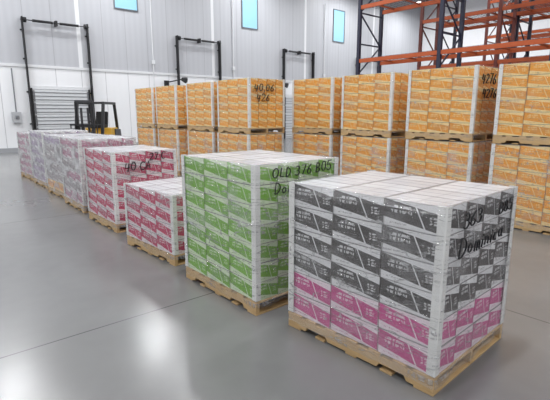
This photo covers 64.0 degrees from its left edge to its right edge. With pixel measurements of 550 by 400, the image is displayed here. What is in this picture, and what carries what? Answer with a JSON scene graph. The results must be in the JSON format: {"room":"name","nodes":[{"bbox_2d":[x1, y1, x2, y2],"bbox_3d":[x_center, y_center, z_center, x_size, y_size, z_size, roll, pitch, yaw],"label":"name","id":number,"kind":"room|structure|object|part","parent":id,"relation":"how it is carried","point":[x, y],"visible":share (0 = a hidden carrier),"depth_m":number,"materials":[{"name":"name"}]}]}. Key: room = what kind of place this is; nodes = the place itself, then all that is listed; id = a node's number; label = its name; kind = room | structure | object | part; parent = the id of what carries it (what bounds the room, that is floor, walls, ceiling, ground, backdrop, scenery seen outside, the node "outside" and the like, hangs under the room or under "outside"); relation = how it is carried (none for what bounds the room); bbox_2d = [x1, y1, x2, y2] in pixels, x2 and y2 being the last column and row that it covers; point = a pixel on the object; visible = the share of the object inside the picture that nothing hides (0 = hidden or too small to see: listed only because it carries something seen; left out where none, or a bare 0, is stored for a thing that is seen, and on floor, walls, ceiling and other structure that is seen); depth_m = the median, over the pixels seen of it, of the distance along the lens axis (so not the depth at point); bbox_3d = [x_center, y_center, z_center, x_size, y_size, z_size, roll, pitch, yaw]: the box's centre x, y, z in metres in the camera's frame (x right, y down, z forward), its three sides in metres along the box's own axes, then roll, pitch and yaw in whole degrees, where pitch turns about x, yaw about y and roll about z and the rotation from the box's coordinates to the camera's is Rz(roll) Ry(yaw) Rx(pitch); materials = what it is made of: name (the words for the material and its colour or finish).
{"room":"warehouse","nodes":[
{"label":"warehouse","id":0,"kind":"room"},
{"bbox_2d":[0,0,420,148],"bbox_3d":[-3.980,-8.803,24.915,44.600,11.000,0.300,-10,15,-40],"label":"wall","id":1,"kind":"structure","parent":0,"point":[119,39],"depth_m":23.28,"materials":[{"name":"white metal"}]},
{"bbox_2d":[11,68,22,122],"bbox_3d":[-11.268,-4.519,19.045,0.350,2.300,0.170,-10,15,-40],"label":"control box","id":2,"kind":"object","parent":1,"relation":"attached to","point":[16,116],"visible":1,"depth_m":19.13,"materials":[{"name":"metal"}]},
{"bbox_2d":[20,16,95,129],"bbox_3d":[-9.772,-5.174,20.151,2.860,5.750,0.325,-10,15,-40],"label":"track","id":3,"kind":"object","parent":1,"relation":"attached to","point":[23,19],"visible":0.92,"depth_m":19.69,"materials":[{"name":"black metal"}]},
{"bbox_2d":[32,89,90,129],"bbox_3d":[-9.825,-3.715,20.506,2.400,2.710,0.070,-10,15,-40],"label":"door leaf","id":4,"kind":"structure","parent":3,"relation":"attached to","point":[45,101],"depth_m":20.26,"materials":[{"name":"metal"}]},
{"bbox_2d":[113,0,137,11],"bbox_3d":[-7.317,-10.412,21.433,1.220,2.180,0.057,-10,15,-40],"label":"window","id":5,"kind":"structure","parent":1,"relation":"in","point":[130,5],"depth_m":21.63,"materials":[{"name":"blue glass"}]},
{"bbox_2d":[0,138,285,152],"bbox_3d":[-3.866,-3.481,25.843,44.000,0.200,0.050,-10,15,-40],"label":"baseboard","id":6,"kind":"structure","parent":1,"relation":"attached to","point":[2,150],"depth_m":19.29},
{"bbox_2d":[0,63,291,82],"bbox_3d":[-3.869,-7.051,25.133,44.000,0.120,0.040,-10,15,-40],"label":"trim","id":7,"kind":"structure","parent":1,"relation":"attached to","point":[1,64],"depth_m":21.60,"materials":[{"name":"white metal"}]},
{"bbox_2d":[149,0,154,87],"bbox_3d":[-6.326,-7.487,22.798,0.160,8.750,0.090,-10,15,-40],"label":"conduit","id":8,"kind":"object","parent":1,"relation":"attached to","point":[152,60],"visible":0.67,"depth_m":22.70,"materials":[{"name":"white metal"}]},
{"bbox_2d":[164,77,187,85],"bbox_3d":[-5.255,-6.269,23.346,1.330,0.446,0.320,4,12,19],"label":"light","id":9,"kind":"object","parent":1,"relation":"attached to","point":[183,79],"visible":0.94,"depth_m":23.27,"materials":[{"name":"black metal"}]},
{"bbox_2d":[175,35,221,84],"bbox_3d":[-4.191,-6.111,24.842,2.860,5.750,0.325,-10,15,-40],"label":"track","id":10,"kind":"object","parent":1,"relation":"attached to","point":[177,37],"visible":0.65,"depth_m":23.99,"materials":[{"name":"black metal"}]},
{"bbox_2d":[232,0,234,78],"bbox_3d":[-2.454,-8.138,26.052,0.160,8.750,0.090,-10,15,-40],"label":"conduit","id":11,"kind":"object","parent":1,"relation":"attached to","point":[233,66],"visible":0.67,"depth_m":25.83,"materials":[{"name":"white metal"}]},
{"bbox_2d":[241,0,257,29],"bbox_3d":[-1.508,-11.387,26.315,1.220,2.180,0.057,-10,15,-40],"label":"window","id":12,"kind":"structure","parent":1,"relation":"in","point":[249,8],"depth_m":26.38,"materials":[{"name":"blue glass"}]},
{"bbox_2d":[282,49,314,138],"bbox_3d":[1.617,-7.087,29.724,2.860,5.750,0.325,-10,15,-40],"label":"track","id":13,"kind":"object","parent":1,"relation":"attached to","point":[284,51],"visible":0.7,"depth_m":29.15,"materials":[{"name":"black metal"}]},
{"bbox_2d":[285,97,303,137],"bbox_3d":[1.564,-5.628,30.079,2.400,2.710,0.070,-10,15,-40],"label":"door leaf","id":14,"kind":"structure","parent":13,"relation":"attached to","point":[288,100],"depth_m":29.52,"materials":[{"name":"metal"}]},
{"bbox_2d":[323,4,325,76],"bbox_3d":[3.468,-9.132,31.030,0.160,8.750,0.090,-10,15,-40],"label":"conduit","id":15,"kind":"object","parent":1,"relation":"attached to","point":[325,4],"visible":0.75,"depth_m":30.67,"materials":[{"name":"white metal"}]},
{"bbox_2d":[333,9,344,42],"bbox_3d":[4.566,-12.407,31.420,1.220,2.180,0.057,-10,15,-40],"label":"window","id":16,"kind":"structure","parent":1,"relation":"in","point":[338,15],"depth_m":31.43,"materials":[{"name":"blue glass"}]},
{"bbox_2d":[0,134,549,399],"bbox_3d":[5.977,-1.035,14.620,44.600,0.200,30.900,-10,15,-40],"label":"floor","id":17,"kind":"structure","parent":0,"point":[86,313],"depth_m":3.53,"materials":[{"name":"concrete"}]},
{"bbox_2d":[16,132,34,180],"bbox_3d":[-6.291,-1.252,12.061,1.050,1.230,1.251,-10,15,-42],"label":"pallet","id":18,"kind":"object","parent":17,"relation":"on","point":[23,140],"visible":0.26,"depth_m":11.71,"materials":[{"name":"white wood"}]},
{"bbox_2d":[29,129,87,188],"bbox_3d":[-5.304,-1.062,10.879,1.049,1.320,1.250,-10,15,-40],"label":"pallet","id":19,"kind":"object","parent":17,"relation":"on","point":[35,136],"visible":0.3,"depth_m":10.52,"materials":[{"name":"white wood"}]},
{"bbox_2d":[43,133,102,198],"bbox_3d":[-4.284,-0.788,9.609,1.051,1.281,1.250,-10,15,-41],"label":"pallet","id":20,"kind":"object","parent":17,"relation":"on","point":[52,157],"visible":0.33,"depth_m":9.31,"materials":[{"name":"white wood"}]},
{"bbox_2d":[70,100,121,135],"bbox_3d":[-6.812,-2.580,16.328,1.220,2.158,3.450,0,11,-1],"label":"forklift","id":21,"kind":"object","parent":17,"relation":"on","point":[101,126],"visible":0.41,"depth_m":16.15,"materials":[{"name":"metal"}]},
{"bbox_3d":[-6.822,-3.131,17.143,0.480,0.621,0.664,0,11,-1],"label":"seat","id":22,"kind":"part","parent":21,"relation":"part of","materials":[{"name":"rubber"}]},
{"bbox_2d":[59,135,135,212],"bbox_3d":[-3.357,-0.559,8.411,1.051,1.300,1.251,-9,15,-39],"label":"pallet","id":23,"kind":"object","parent":17,"relation":"on","point":[71,147],"visible":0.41,"depth_m":7.97,"materials":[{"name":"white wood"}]},
{"bbox_2d":[83,145,176,232],"bbox_3d":[-2.332,-0.249,7.143,1.052,1.190,1.265,-10,15,-40],"label":"pallet","id":24,"kind":"object","parent":17,"relation":"on","point":[107,169],"visible":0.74,"depth_m":6.69,"materials":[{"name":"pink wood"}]},
{"bbox_2d":[137,127,161,146],"bbox_3d":[-3.659,-1.692,14.139,1.053,1.276,1.250,-10,15,-40],"label":"pallet","id":25,"kind":"object","parent":17,"relation":"on","point":[145,136],"visible":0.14,"depth_m":13.64,"materials":[{"name":"orange cardboard"}]},
{"bbox_2d":[135,87,162,127],"bbox_3d":[-3.660,-2.911,13.916,1.050,1.200,1.250,-10,15,-40],"label":"pallet","id":26,"kind":"object","parent":25,"relation":"on","point":[145,99],"visible":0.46,"depth_m":13.51,"materials":[{"name":"orange cardboard"}]},
{"bbox_2d":[123,177,184,265],"bbox_3d":[-1.205,0.201,5.784,1.054,0.840,1.253,-11,15,-43],"label":"pallet","id":27,"kind":"object","parent":17,"relation":"on","point":[153,208],"visible":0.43,"depth_m":5.35,"materials":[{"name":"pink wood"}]},
{"bbox_2d":[158,129,192,175],"bbox_3d":[-2.691,-1.467,13.015,1.051,1.276,1.250,-9,15,-39],"label":"pallet","id":28,"kind":"object","parent":17,"relation":"on","point":[167,138],"visible":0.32,"depth_m":12.37,"materials":[{"name":"orange cardboard"}]},
{"bbox_2d":[155,85,187,129],"bbox_3d":[-2.703,-2.681,12.766,1.051,1.200,1.250,-9,15,-39],"label":"pallet","id":29,"kind":"object","parent":28,"relation":"on","point":[171,106],"visible":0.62,"depth_m":12.24,"materials":[{"name":"orange cardboard"}]},
{"bbox_2d":[187,131,224,154],"bbox_3d":[-1.535,-1.196,11.663,1.052,1.276,1.251,-10,15,-41],"label":"pallet","id":30,"kind":"object","parent":17,"relation":"on","point":[199,142],"visible":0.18,"depth_m":11.22,"materials":[{"name":"orange cardboard"}]},
{"bbox_2d":[186,81,217,131],"bbox_3d":[-1.523,-2.409,11.402,1.050,1.199,1.269,-10,15,-40],"label":"pallet","id":31,"kind":"object","parent":30,"relation":"on","point":[201,98],"visible":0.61,"depth_m":11.00,"materials":[{"name":"orange cardboard"}]},
{"bbox_2d":[217,133,283,152],"bbox_3d":[-0.586,-0.956,10.458,1.052,1.276,1.251,-10,15,-40],"label":"pallet","id":32,"kind":"object","parent":17,"relation":"on","point":[227,142],"visible":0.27,"depth_m":10.00,"materials":[{"name":"orange cardboard"}]},
{"bbox_2d":[217,77,284,133],"bbox_3d":[-0.560,-2.170,10.208,1.049,1.200,1.266,-10,15,-40],"label":"pallet","id":33,"kind":"object","parent":32,"relation":"on","point":[248,105],"visible":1,"depth_m":9.82,"materials":[{"name":"orange cardboard"}]},
{"bbox_2d":[181,149,338,315],"bbox_3d":[-0.171,0.209,4.491,1.050,1.330,1.264,-10,15,-40],"label":"pallet","id":34,"kind":"object","parent":17,"relation":"on","point":[236,204],"visible":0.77,"depth_m":3.99,"materials":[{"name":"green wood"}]},
{"bbox_2d":[292,133,348,175],"bbox_3d":[1.180,-0.922,10.289,1.051,1.276,1.250,-10,15,-41],"label":"pallet","id":35,"kind":"object","parent":17,"relation":"on","point":[325,145],"visible":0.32,"depth_m":9.74,"materials":[{"name":"orange cardboard"}]},
{"bbox_2d":[292,77,354,134],"bbox_3d":[1.186,-2.135,10.031,1.051,1.200,1.251,-10,15,-40],"label":"pallet","id":36,"kind":"object","parent":35,"relation":"on","point":[316,102],"visible":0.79,"depth_m":9.60,"materials":[{"name":"orange cardboard"}]},
{"bbox_2d":[340,135,418,174],"bbox_3d":[2.153,-0.694,9.145,1.050,1.276,1.251,-9,15,-39],"label":"pallet","id":37,"kind":"object","parent":17,"relation":"on","point":[358,154],"visible":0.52,"depth_m":8.65,"materials":[{"name":"orange cardboard"}]},
{"bbox_2d":[341,72,408,137],"bbox_3d":[2.152,-1.912,8.913,1.052,1.200,1.254,-9,15,-39],"label":"pallet","id":38,"kind":"object","parent":37,"relation":"on","point":[375,105],"visible":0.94,"depth_m":8.46,"materials":[{"name":"orange cardboard"}]},
{"bbox_2d":[288,170,517,396],"bbox_3d":[0.953,0.472,3.458,1.113,1.220,1.338,-10,15,-42],"label":"pallet","id":39,"kind":"object","parent":17,"relation":"on","point":[411,270],"visible":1,"depth_m":3.02,"materials":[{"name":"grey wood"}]},
{"bbox_2d":[404,139,497,183],"bbox_3d":[3.162,-0.460,7.977,1.050,1.276,1.248,-10,15,-40],"label":"pallet","id":40,"kind":"object","parent":17,"relation":"on","point":[442,159],"visible":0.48,"depth_m":7.50,"materials":[{"name":"orange cardboard"}]},
{"bbox_2d":[405,65,498,141],"bbox_3d":[3.148,-1.673,7.723,1.052,1.200,1.268,-10,15,-40],"label":"pallet","id":41,"kind":"object","parent":40,"relation":"on","point":[457,103],"visible":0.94,"depth_m":7.32,"materials":[{"name":"orange cardboard"}]},
{"bbox_2d":[356,0,549,74],"bbox_3d":[8.259,-4.489,7.665,1.210,9.300,16.360,-10,15,-40],"label":"rack","id":42,"kind":"object","parent":17,"relation":"on","point":[502,47],"visible":0.54,"depth_m":12.19,"materials":[{"name":"metal"}]},
{"bbox_2d":[417,0,549,138],"bbox_3d":[10.841,-4.923,9.835,1.210,9.300,16.360,-10,15,-40],"label":"rack","id":43,"kind":"object","parent":17,"relation":"on","point":[495,63],"visible":0.54,"depth_m":14.14,"materials":[{"name":"metal"}]},
{"bbox_2d":[443,0,549,136],"bbox_3d":[11.828,-5.088,10.665,1.210,9.300,16.360,-10,15,-40],"label":"rack","id":44,"kind":"object","parent":17,"relation":"on","point":[529,21],"visible":0.2,"depth_m":15.09,"materials":[{"name":"metal"}]},
{"bbox_2d":[482,0,549,60],"bbox_3d":[14.637,-5.560,13.026,1.210,9.300,16.360,-10,15,-40],"label":"rack","id":45,"kind":"object","parent":17,"relation":"on","point":[504,36],"visible":0.23,"depth_m":18.39,"materials":[{"name":"metal"}]},
{"bbox_2d":[488,142,549,234],"bbox_3d":[4.149,-0.228,6.818,1.050,1.276,1.250,-10,15,-40],"label":"pallet","id":46,"kind":"object","parent":17,"relation":"on","point":[524,166],"visible":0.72,"depth_m":6.54,"materials":[{"name":"orange cardboard"}]},
{"bbox_2d":[492,61,549,145],"bbox_3d":[4.148,-1.432,6.565,1.053,1.180,1.251,-10,15,-40],"label":"pallet","id":47,"kind":"object","parent":46,"relation":"on","point":[522,110],"visible":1,"depth_m":6.42,"materials":[{"name":"orange cardboard"}]},
{"bbox_2d":[498,0,549,59],"bbox_3d":[15.624,-5.726,13.855,1.210,9.300,16.360,-10,15,-40],"label":"rack","id":48,"kind":"object","parent":17,"relation":"on","point":[545,5],"visible":0.06,"depth_m":19.41,"materials":[{"name":"metal"}]},
{"bbox_2d":[421,0,549,65],"bbox_3d":[22.795,-9.351,27.658,0.300,11.000,30.300,-10,15,-40],"label":"wall","id":49,"kind":"structure","parent":0,"point":[473,37],"depth_m":34.98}
]}

